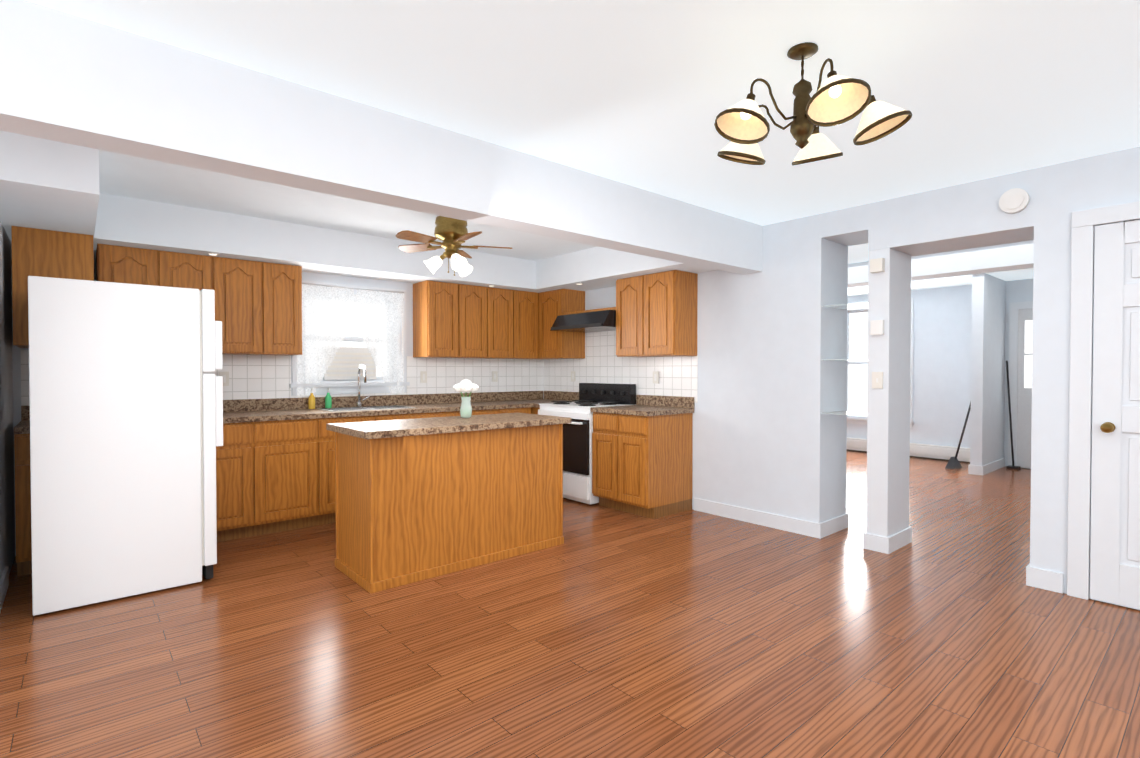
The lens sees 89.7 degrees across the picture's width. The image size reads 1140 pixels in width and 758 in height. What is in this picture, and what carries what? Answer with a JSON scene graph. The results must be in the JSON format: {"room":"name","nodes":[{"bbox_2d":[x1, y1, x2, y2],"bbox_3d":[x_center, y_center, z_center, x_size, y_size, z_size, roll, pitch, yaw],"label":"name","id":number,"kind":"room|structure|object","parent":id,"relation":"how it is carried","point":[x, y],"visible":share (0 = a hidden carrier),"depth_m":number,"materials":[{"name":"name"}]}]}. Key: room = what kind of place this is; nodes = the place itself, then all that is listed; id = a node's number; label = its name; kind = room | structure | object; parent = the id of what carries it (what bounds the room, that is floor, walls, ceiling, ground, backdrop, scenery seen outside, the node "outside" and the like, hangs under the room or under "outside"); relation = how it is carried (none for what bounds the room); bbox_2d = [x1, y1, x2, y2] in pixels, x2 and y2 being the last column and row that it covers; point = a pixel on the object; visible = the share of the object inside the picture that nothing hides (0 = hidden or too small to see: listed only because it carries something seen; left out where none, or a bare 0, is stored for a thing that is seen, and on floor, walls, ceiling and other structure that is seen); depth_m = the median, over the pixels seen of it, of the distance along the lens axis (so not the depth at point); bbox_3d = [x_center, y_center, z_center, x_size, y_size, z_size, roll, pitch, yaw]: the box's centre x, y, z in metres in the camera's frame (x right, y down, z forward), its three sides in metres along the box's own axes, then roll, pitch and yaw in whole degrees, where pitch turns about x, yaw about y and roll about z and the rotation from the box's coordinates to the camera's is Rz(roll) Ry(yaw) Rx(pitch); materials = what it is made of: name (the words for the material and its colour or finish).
{"room":"kitchen","nodes":[
{"label":"kitchen","id":0,"kind":"room"},
{"bbox_2d":[0,221,14,579],"bbox_3d":[-3.355,-0.005,3.284,0.150,2.420,1.670,-1,1,-41],"label":"wall","id":1,"kind":"structure","parent":0,"point":[7,530],"depth_m":3.32,"materials":[{"name":"paint"}]},
{"bbox_2d":[0,566,8,611],"bbox_3d":[-2.960,1.155,2.968,0.014,0.110,0.990,-1,1,-41],"label":"baseboard","id":2,"kind":"structure","parent":1,"relation":"attached to","point":[4,582],"depth_m":3.15,"materials":[{"name":"paint"}]},
{"bbox_2d":[0,130,103,241],"bbox_3d":[-2.872,-1.063,3.143,0.420,0.300,1.210,-1,1,-41],"label":"ceiling soffit","id":3,"kind":"structure","parent":0,"point":[45,184],"depth_m":2.79,"materials":[{"name":"paint"}]},
{"bbox_2d":[5,194,539,292],"bbox_3d":[-1.872,-1.092,5.131,4.530,0.300,0.480,-1,1,-41],"label":"ceiling soffit","id":4,"kind":"structure","parent":0,"point":[127,222],"depth_m":4.52,"materials":[{"name":"paint"}]},
{"bbox_2d":[207,253,582,286],"bbox_3d":[-1.275,-0.934,4.965,3.091,0.009,0.761,-1,1,-41],"label":"recessed light","id":5,"kind":"object","parent":4,"relation":"attached to","point":[215,254],"visible":1,"depth_m":5.00,"materials":[{"name":"white plastic"}]},
{"bbox_2d":[11,241,543,555],"bbox_3d":[-0.171,-0.060,7.026,9.800,2.420,0.150,-1,1,-41],"label":"wall","id":6,"kind":"structure","parent":0,"point":[16,350],"depth_m":5.17,"materials":[{"name":"paint"}]},
{"bbox_2d":[11,226,93,347],"bbox_3d":[-3.376,-0.562,3.763,0.374,0.711,0.596,-1,1,-41],"label":"upper cabinet","id":7,"kind":"object","parent":6,"relation":"attached to","point":[35,252],"depth_m":3.49,"materials":[{"name":"brown wood"}]},
{"bbox_2d":[96,243,162,285],"bbox_3d":[-3.173,-0.557,4.111,0.335,0.731,0.332,-1,1,-41],"label":"upper cabinet","id":8,"kind":"object","parent":6,"relation":"attached to","point":[118,264],"depth_m":3.99,"materials":[{"name":"brown wood"}]},
{"bbox_2d":[163,251,214,292],"bbox_3d":[-2.919,-0.560,4.330,0.335,0.731,0.332,-1,1,-41],"label":"upper cabinet","id":9,"kind":"object","parent":6,"relation":"attached to","point":[182,270],"depth_m":4.21,"materials":[{"name":"brown wood"}]},
{"bbox_2d":[215,257,266,354],"bbox_3d":[-2.666,-0.564,4.548,0.335,0.731,0.332,-1,1,-41],"label":"upper cabinet","id":10,"kind":"object","parent":6,"relation":"attached to","point":[258,307],"depth_m":4.44,"materials":[{"name":"brown wood"}]},
{"bbox_2d":[263,262,301,354],"bbox_3d":[-2.425,-0.567,4.755,0.299,0.731,0.332,-1,1,-41],"label":"upper cabinet","id":11,"kind":"object","parent":6,"relation":"attached to","point":[284,282],"depth_m":4.64,"materials":[{"name":"brown wood"}]},
{"bbox_2d":[21,350,544,405],"bbox_3d":[-2.012,-0.005,5.341,4.490,0.430,0.003,-1,1,-41],"label":"tile backsplash","id":12,"kind":"structure","parent":6,"relation":"attached to","point":[259,376],"depth_m":5.75,"materials":[{"name":"white tile"}]},
{"bbox_2d":[219,372,228,385],"bbox_3d":[-2.802,-0.002,4.641,0.070,0.115,0.008,-1,1,-41],"label":"electrical outlet plate","id":13,"kind":"object","parent":12,"relation":"attached to","point":[225,375],"depth_m":4.64,"materials":[{"name":"white plastic"}]},
{"bbox_2d":[420,371,426,382],"bbox_3d":[-1.475,-0.019,5.783,0.070,0.115,0.008,-1,1,-41],"label":"electrical outlet plate","id":14,"kind":"object","parent":12,"relation":"attached to","point":[423,376],"depth_m":5.78,"materials":[{"name":"white plastic"}]},
{"bbox_2d":[492,371,497,381],"bbox_3d":[-0.831,-0.027,6.337,0.070,0.115,0.008,-1,1,-41],"label":"electrical outlet plate","id":15,"kind":"object","parent":12,"relation":"attached to","point":[494,373],"depth_m":6.34,"materials":[{"name":"white plastic"}]},
{"bbox_2d":[289,280,409,394],"bbox_3d":[-2.056,-0.368,5.364,1.090,1.005,0.187,-1,1,-41],"label":"window","id":16,"kind":"structure","parent":6,"relation":"in","point":[376,385],"depth_m":5.35,"materials":[{"name":"paint"}]},
{"bbox_2d":[323,347,375,379],"bbox_3d":[-2.120,-0.147,5.441,0.480,0.300,0.248,-1,1,-41],"label":"air conditioning unit","id":17,"kind":"object","parent":16,"relation":"attached to","point":[347,363],"visible":0.58,"depth_m":5.35,"materials":[{"name":"plastic"}]},
{"bbox_2d":[297,282,403,395],"bbox_3d":[-2.002,-0.351,5.301,0.980,0.993,0.044,-1,1,-41],"label":"curtain","id":18,"kind":"object","parent":16,"relation":"hanging from","point":[332,315],"visible":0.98,"depth_m":5.27,"materials":[{"name":"fabric"}]},
{"bbox_2d":[413,280,460,357],"bbox_3d":[-1.334,-0.580,5.694,0.330,0.731,0.332,-1,1,-41],"label":"upper cabinet","id":19,"kind":"object","parent":6,"relation":"attached to","point":[452,320],"depth_m":5.58,"materials":[{"name":"brown wood"}]},
{"bbox_2d":[461,284,488,358],"bbox_3d":[-1.084,-0.584,5.910,0.330,0.731,0.332,-1,1,-41],"label":"upper cabinet","id":20,"kind":"object","parent":6,"relation":"attached to","point":[474,299],"depth_m":5.80,"materials":[{"name":"brown wood"}]},
{"bbox_2d":[489,287,516,358],"bbox_3d":[-0.834,-0.587,6.125,0.330,0.731,0.332,-1,1,-41],"label":"upper cabinet","id":21,"kind":"object","parent":6,"relation":"attached to","point":[502,302],"depth_m":6.02,"materials":[{"name":"brown wood"}]},
{"bbox_2d":[517,290,537,358],"bbox_3d":[-0.580,-0.590,6.343,0.340,0.731,0.332,-1,1,-41],"label":"upper cabinet","id":22,"kind":"object","parent":6,"relation":"attached to","point":[527,302],"depth_m":6.23,"materials":[{"name":"brown wood"}]},
{"bbox_2d":[0,451,1139,757],"bbox_3d":[1.639,1.276,2.567,13.200,0.120,9.600,-1,1,-41],"label":"floor","id":23,"kind":"structure","parent":0,"point":[692,633],"depth_m":2.55,"materials":[{"name":"brown wood"}]},
{"bbox_2d":[14,406,31,575],"bbox_3d":[-3.340,0.691,3.787,0.435,1.015,0.636,-1,1,-41],"label":"base cabinet","id":24,"kind":"object","parent":23,"relation":"on","point":[21,430],"depth_m":3.44,"materials":[{"name":"brown wood"}]},
{"bbox_2d":[28,276,222,615],"bbox_3d":[-2.638,0.337,3.441,0.845,1.732,0.751,-1,1,-41],"label":"fridge","id":25,"kind":"object","parent":23,"relation":"on","point":[126,413],"visible":1,"depth_m":3.12,"materials":[{"name":"white metal"}]},
{"bbox_2d":[216,400,257,541],"bbox_3d":[-2.694,0.683,4.343,0.400,1.015,0.636,-1,1,-41],"label":"base cabinet","id":26,"kind":"object","parent":23,"relation":"on","point":[237,459],"depth_m":4.20,"materials":[{"name":"brown wood"}]},
{"bbox_2d":[239,397,321,534],"bbox_3d":[-2.368,0.678,4.623,0.460,1.015,0.636,-1,1,-41],"label":"base cabinet","id":27,"kind":"object","parent":23,"relation":"on","point":[275,465],"depth_m":4.43,"materials":[{"name":"brown wood"}]},
{"bbox_2d":[315,396,377,524],"bbox_3d":[-2.020,0.674,4.923,0.460,1.015,0.636,-1,1,-41],"label":"base cabinet","id":28,"kind":"object","parent":23,"relation":"on","point":[344,409],"depth_m":4.65,"materials":[{"name":"brown wood"}]},
{"bbox_2d":[308,388,314,408],"bbox_3d":[-2.266,0.173,5.033,0.056,0.180,0.063,-1,1,-41],"label":"soap bottle","id":29,"kind":"object","parent":28,"relation":"on","point":[311,401],"visible":0.96,"depth_m":5.02,"materials":[{"name":"yellow plastic"}]},
{"bbox_2d":[325,388,331,407],"bbox_3d":[-2.160,0.172,5.125,0.056,0.180,0.063,-1,1,-41],"label":"soap bottle","id":30,"kind":"object","parent":28,"relation":"on","point":[328,400],"visible":0.94,"depth_m":5.11,"materials":[{"name":"green plastic"}]},
{"bbox_2d":[377,393,461,420],"bbox_3d":[-1.542,0.668,5.334,0.800,1.015,0.636,-1,1,-41],"label":"base cabinet","id":31,"kind":"object","parent":23,"relation":"on","point":[390,407],"depth_m":5.40,"materials":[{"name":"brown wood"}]},
{"bbox_2d":[335,425,563,593],"bbox_3d":[-0.781,0.759,3.906,1.422,0.876,0.610,-1,1,-41],"label":"kitchen island","id":32,"kind":"object","parent":23,"relation":"on","point":[418,499],"depth_m":3.56,"materials":[{"name":"oak"},{"name":"granite"}]},
{"bbox_2d":[326,413,570,440],"bbox_3d":[-0.772,0.301,3.889,1.490,0.040,0.670,-1,1,-41],"label":"island countertop","id":33,"kind":"structure","parent":32,"relation":"on","point":[417,427],"depth_m":3.66,"materials":[{"name":"brown stone"}]},
{"bbox_2d":[453,379,478,417],"bbox_3d":[-0.742,0.140,4.090,0.204,0.275,0.182,-1,1,-41],"label":"vase","id":34,"kind":"object","parent":33,"relation":"on","point":[465,385],"visible":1,"depth_m":4.05,"materials":[{"name":"green ceramic"}]},
{"bbox_2d":[454,392,501,414],"bbox_3d":[-1.065,0.662,5.745,0.460,1.015,0.636,-1,1,-41],"label":"base cabinet","id":35,"kind":"object","parent":23,"relation":"on","point":[482,403],"depth_m":6.02,"materials":[{"name":"brown stone"}]},
{"bbox_2d":[502,401,532,413],"bbox_3d":[-0.739,0.658,6.025,0.400,1.015,0.636,-1,1,-41],"label":"base cabinet","id":36,"kind":"object","parent":23,"relation":"on","point":[507,407],"depth_m":5.81,"materials":[{"name":"brown wood"}]},
{"bbox_2d":[500,391,578,413],"bbox_3d":[-0.311,0.653,6.326,0.634,1.014,0.730,-1,1,-41],"label":"base cabinet","id":37,"kind":"object","parent":23,"relation":"on","point":[535,397],"depth_m":6.50,"materials":[{"name":"brown stone"}]},
{"bbox_2d":[538,383,635,503],"bbox_3d":[0.142,0.599,5.727,0.698,1.100,0.758,-1,1,-41],"label":"range","id":38,"kind":"object","parent":23,"relation":"on","point":[577,456],"visible":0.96,"depth_m":5.44,"materials":[{"name":"white metal"}]},
{"bbox_2d":[590,406,611,507],"bbox_3d":[0.536,0.667,5.340,0.636,1.014,0.336,-1,1,-41],"label":"base cabinet","id":39,"kind":"object","parent":23,"relation":"on","point":[602,416],"depth_m":5.17,"materials":[{"name":"brown wood"}]},
{"bbox_2d":[612,395,694,518],"bbox_3d":[0.761,0.671,5.078,0.636,1.014,0.355,-1,1,-41],"label":"base cabinet","id":40,"kind":"object","parent":23,"relation":"on","point":[642,456],"depth_m":4.96,"materials":[{"name":"brown wood"}]},
{"bbox_2d":[866,248,910,536],"bbox_3d":[2.283,0.148,4.101,0.400,2.090,0.140,-1,1,-41],"label":"post","id":41,"kind":"object","parent":23,"relation":"on","point":[888,405],"visible":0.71,"depth_m":3.99,"materials":[{"name":"paint"}]},
{"bbox_2d":[824,411,866,415],"bbox_3d":[2.128,0.257,4.282,0.340,0.008,0.331,-1,1,-41],"label":"glass shelf","id":42,"kind":"object","parent":41,"relation":"attached to","point":[847,413],"visible":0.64,"depth_m":4.32,"materials":[{"name":"glass"}]},
{"bbox_2d":[825,359,865,360],"bbox_3d":[2.128,-0.143,4.277,0.340,0.008,0.331,-1,1,-41],"label":"glass shelf","id":43,"kind":"object","parent":41,"relation":"attached to","point":[846,360],"visible":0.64,"depth_m":4.36,"materials":[{"name":"glass"}]},
{"bbox_2d":[824,302,867,309],"bbox_3d":[2.128,-0.543,4.271,0.340,0.008,0.331,-1,1,-41],"label":"glass shelf","id":44,"kind":"object","parent":41,"relation":"attached to","point":[856,305],"visible":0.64,"depth_m":4.27,"materials":[{"name":"glass"}]},
{"bbox_2d":[870,320,883,334],"bbox_3d":[2.120,-0.355,3.953,0.027,0.100,0.080,-1,1,-41],"label":"light switch","id":45,"kind":"object","parent":41,"relation":"attached to","point":[877,326],"depth_m":3.94,"materials":[{"name":"white plastic"}]},
{"bbox_2d":[870,258,884,272],"bbox_3d":[2.114,-0.780,3.942,0.044,0.090,0.080,-1,1,-41],"label":"light switch","id":46,"kind":"object","parent":41,"relation":"attached to","point":[877,265],"depth_m":3.92,"materials":[{"name":"white plastic"}]},
{"bbox_2d":[872,372,882,388],"bbox_3d":[2.125,0.008,3.963,0.015,0.115,0.070,-1,1,-41],"label":"light switch","id":47,"kind":"object","parent":41,"relation":"attached to","point":[877,377],"depth_m":3.96,"materials":[{"name":"white plastic"}]},
{"bbox_2d":[945,361,1019,469],"bbox_3d":[5.279,0.455,7.324,0.700,1.381,0.640,-1,1,-41],"label":"broom","id":48,"kind":"object","parent":23,"relation":"on","point":[953,463],"visible":0.85,"depth_m":7.33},
{"bbox_2d":[25,0,1139,295],"bbox_3d":[1.639,-1.254,2.529,13.200,0.100,9.600,-1,1,-41],"label":"ceiling","id":49,"kind":"structure","parent":0,"point":[641,94],"depth_m":2.32,"materials":[{"name":"paint"}]},
{"bbox_2d":[0,0,762,274],"bbox_3d":[-1.442,-1.013,2.164,7.750,0.370,0.180,-1,1,-41],"label":"header beam","id":50,"kind":"structure","parent":49,"relation":"attached to","point":[67,78],"depth_m":2.35,"materials":[{"name":"paint"}]},
{"bbox_2d":[396,216,512,276],"bbox_3d":[-0.903,-1.008,4.344,0.896,0.442,0.892,-1,1,-41],"label":"ceiling fan","id":51,"kind":"object","parent":49,"relation":"hanging from","point":[453,234],"visible":0.98,"depth_m":4.29,"materials":[{"name":"gold metal"}]},
{"bbox_2d":[714,42,911,165],"bbox_3d":[0.836,-1.019,2.107,0.682,0.355,0.666,-1,1,-41],"label":"chandelier","id":52,"kind":"object","parent":49,"relation":"hanging from","point":[743,125],"visible":1,"depth_m":2.05,"materials":[{"name":"white glass"}]},
{"bbox_2d":[848,240,1033,287],"bbox_3d":[4.405,-1.129,4.912,0.300,0.220,9.000,-1,1,-41],"label":"beam","id":53,"kind":"structure","parent":49,"relation":"attached to","point":[1002,257],"depth_m":5.47,"materials":[{"name":"paint"}]},
{"bbox_2d":[536,246,715,291],"bbox_3d":[0.540,-1.097,5.433,0.480,0.300,2.190,-1,1,-41],"label":"ceiling soffit","id":54,"kind":"structure","parent":0,"point":[597,267],"depth_m":5.46,"materials":[{"name":"paint"}]},
{"bbox_2d":[585,146,1139,609],"bbox_3d":[2.843,-0.008,3.486,0.450,2.420,9.150,-1,1,-41],"label":"wall","id":55,"kind":"structure","parent":0,"point":[769,430],"depth_m":4.34,"materials":[{"name":"paint"}]},
{"bbox_2d":[538,289,585,358],"bbox_3d":[-0.092,-0.589,6.282,0.332,0.731,0.400,-1,1,-41],"label":"upper cabinet","id":56,"kind":"object","parent":55,"relation":"attached to","point":[552,304],"depth_m":6.15,"materials":[{"name":"brown wood"}]},
{"bbox_2d":[545,330,697,402],"bbox_3d":[0.415,-0.232,5.958,0.002,0.865,2.220,-1,1,-41],"label":"tile backsplash","id":57,"kind":"structure","parent":55,"relation":"attached to","point":[678,375],"depth_m":5.86,"materials":[{"name":"white tile"}]},
{"bbox_2d":[571,371,574,381],"bbox_3d":[0.034,-0.028,6.379,0.008,0.115,0.070,-1,1,-41],"label":"electrical outlet plate","id":58,"kind":"object","parent":57,"relation":"attached to","point":[572,372],"depth_m":6.38,"materials":[{"name":"white plastic"}]},
{"bbox_2d":[653,371,658,383],"bbox_3d":[0.817,-0.015,5.469,0.008,0.115,0.070,-1,1,-41],"label":"electrical outlet plate","id":59,"kind":"object","parent":57,"relation":"attached to","point":[655,373],"depth_m":5.46,"materials":[{"name":"white plastic"}]},
{"bbox_2d":[614,275,641,356],"bbox_3d":[0.669,-0.576,5.399,0.332,0.731,0.351,-1,1,-41],"label":"upper cabinet","id":60,"kind":"object","parent":55,"relation":"attached to","point":[628,308],"depth_m":5.29,"materials":[{"name":"brown wood"}]},
{"bbox_2d":[550,310,615,332],"bbox_3d":[0.233,-0.577,5.776,0.500,0.160,0.780,-1,1,-41],"label":"range hood","id":61,"kind":"object","parent":60,"relation":"attached to","point":[597,321],"visible":0.85,"depth_m":5.61,"materials":[{"name":"black metal"}]},
{"bbox_2d":[642,270,697,356],"bbox_3d":[0.897,-0.572,5.134,0.332,0.731,0.349,-1,1,-41],"label":"upper cabinet","id":62,"kind":"object","parent":55,"relation":"attached to","point":[656,314],"depth_m":5.01,"materials":[{"name":"brown wood"}]},
{"bbox_2d":[694,498,823,538],"bbox_3d":[1.495,1.129,4.714,0.014,0.110,1.154,-1,1,-41],"label":"baseboard","id":63,"kind":"structure","parent":55,"relation":"attached to","point":[808,528],"depth_m":4.63,"materials":[{"name":"paint"}]},
{"bbox_2d":[824,513,848,536],"bbox_3d":[2.038,1.133,4.430,0.420,0.110,0.014,-1,1,-41],"label":"baseboard","id":64,"kind":"structure","parent":55,"relation":"attached to","point":[831,526],"depth_m":4.45,"materials":[{"name":"paint"}]},
{"bbox_2d":[863,532,883,549],"bbox_3d":[2.233,1.137,4.174,0.428,0.110,0.014,-1,1,-41],"label":"baseboard","id":65,"kind":"structure","parent":55,"relation":"attached to","point":[870,541],"depth_m":4.00,"materials":[{"name":"paint"}]},
{"bbox_2d":[884,527,911,553],"bbox_3d":[2.333,1.139,4.057,0.428,0.110,0.014,-1,1,-41],"label":"baseboard","id":66,"kind":"structure","parent":55,"relation":"attached to","point":[892,543],"depth_m":4.02,"materials":[{"name":"paint"}]},
{"bbox_2d":[999,188,1029,213],"bbox_3d":[2.607,-1.046,3.366,0.041,0.140,0.140,-1,1,-41],"label":"smoke detector","id":67,"kind":"object","parent":55,"relation":"attached to","point":[1014,200],"visible":1,"depth_m":3.35,"materials":[{"name":"white plastic"}]},
{"bbox_2d":[1026,563,1051,586],"bbox_3d":[2.849,1.147,3.497,0.478,0.110,0.014,-1,1,-41],"label":"baseboard","id":68,"kind":"structure","parent":55,"relation":"attached to","point":[1034,576],"depth_m":3.31,"materials":[{"name":"paint"}]},
{"bbox_2d":[1067,201,1139,599],"bbox_3d":[3.104,0.147,2.817,0.035,2.130,0.993,-1,1,-41],"label":"door frame","id":69,"kind":"structure","parent":55,"relation":"attached to","point":[1084,222],"depth_m":3.14,"materials":[{"name":"paint"}]},
{"bbox_2d":[1090,219,1139,609],"bbox_3d":[3.079,0.191,2.794,0.094,2.032,0.805,-1,1,-41],"label":"door leaf","id":70,"kind":"structure","parent":55,"relation":"in","point":[1115,529],"depth_m":3.04,"materials":[{"name":"paint"}]},
{"bbox_2d":[847,279,1032,468],"bbox_3d":[6.470,-0.055,6.706,0.150,2.420,9.300,-1,1,-41],"label":"wall","id":71,"kind":"structure","parent":0,"point":[961,347],"depth_m":8.04,"materials":[{"name":"paint"}]},
{"bbox_2d":[847,298,913,427],"bbox_3d":[4.657,-0.239,8.770,0.187,1.885,1.150,-1,1,-41],"label":"window","id":72,"kind":"structure","parent":71,"relation":"in","point":[857,419],"depth_m":8.86,"materials":[{"name":"paint"}]},
{"bbox_2d":[847,437,969,462],"bbox_3d":[4.799,1.028,8.483,0.084,0.200,2.350,-1,1,-41],"label":"baseboard heater","id":73,"kind":"object","parent":71,"relation":"attached to","point":[935,452],"depth_m":8.10,"materials":[{"name":"metal"}]},
{"bbox_2d":[1008,301,1032,467],"bbox_3d":[6.041,0.079,7.051,0.045,2.120,1.040,-1,1,-41],"label":"back door","id":74,"kind":"structure","parent":71,"relation":"in","point":[1020,343],"depth_m":7.34,"materials":[{"name":"paint"}]},
{"bbox_2d":[967,273,1006,465],"bbox_3d":[5.268,-0.063,7.214,0.990,2.420,0.120,-1,1,-41],"label":"column","id":75,"kind":"structure","parent":0,"point":[987,339],"depth_m":7.04,"materials":[{"name":"paint"}]},
{"bbox_2d":[968,464,975,473],"bbox_3d":[5.223,1.091,7.281,1.014,0.110,0.014,-1,1,-41],"label":"baseboard","id":76,"kind":"structure","parent":75,"relation":"attached to","point":[971,468],"depth_m":6.93,"materials":[{"name":"paint"}]},
{"bbox_2d":[976,458,1004,474],"bbox_3d":[5.303,1.093,7.187,1.014,0.110,0.034,-1,1,-41],"label":"baseboard","id":77,"kind":"structure","parent":75,"relation":"attached to","point":[985,469],"depth_m":7.05,"materials":[{"name":"paint"}]},
{"label":"outside","id":78,"kind":"structure","parent":0,"visible":0},
{"bbox_2d":[340,312,867,413],"bbox_3d":[1.285,-0.216,6.720,8.310,2.300,2.830,-1,1,-41],"label":"sky","id":79,"kind":"structure","parent":78,"point":[857,374],"depth_m":9.18,"materials":[{"name":"white"}]}
]}

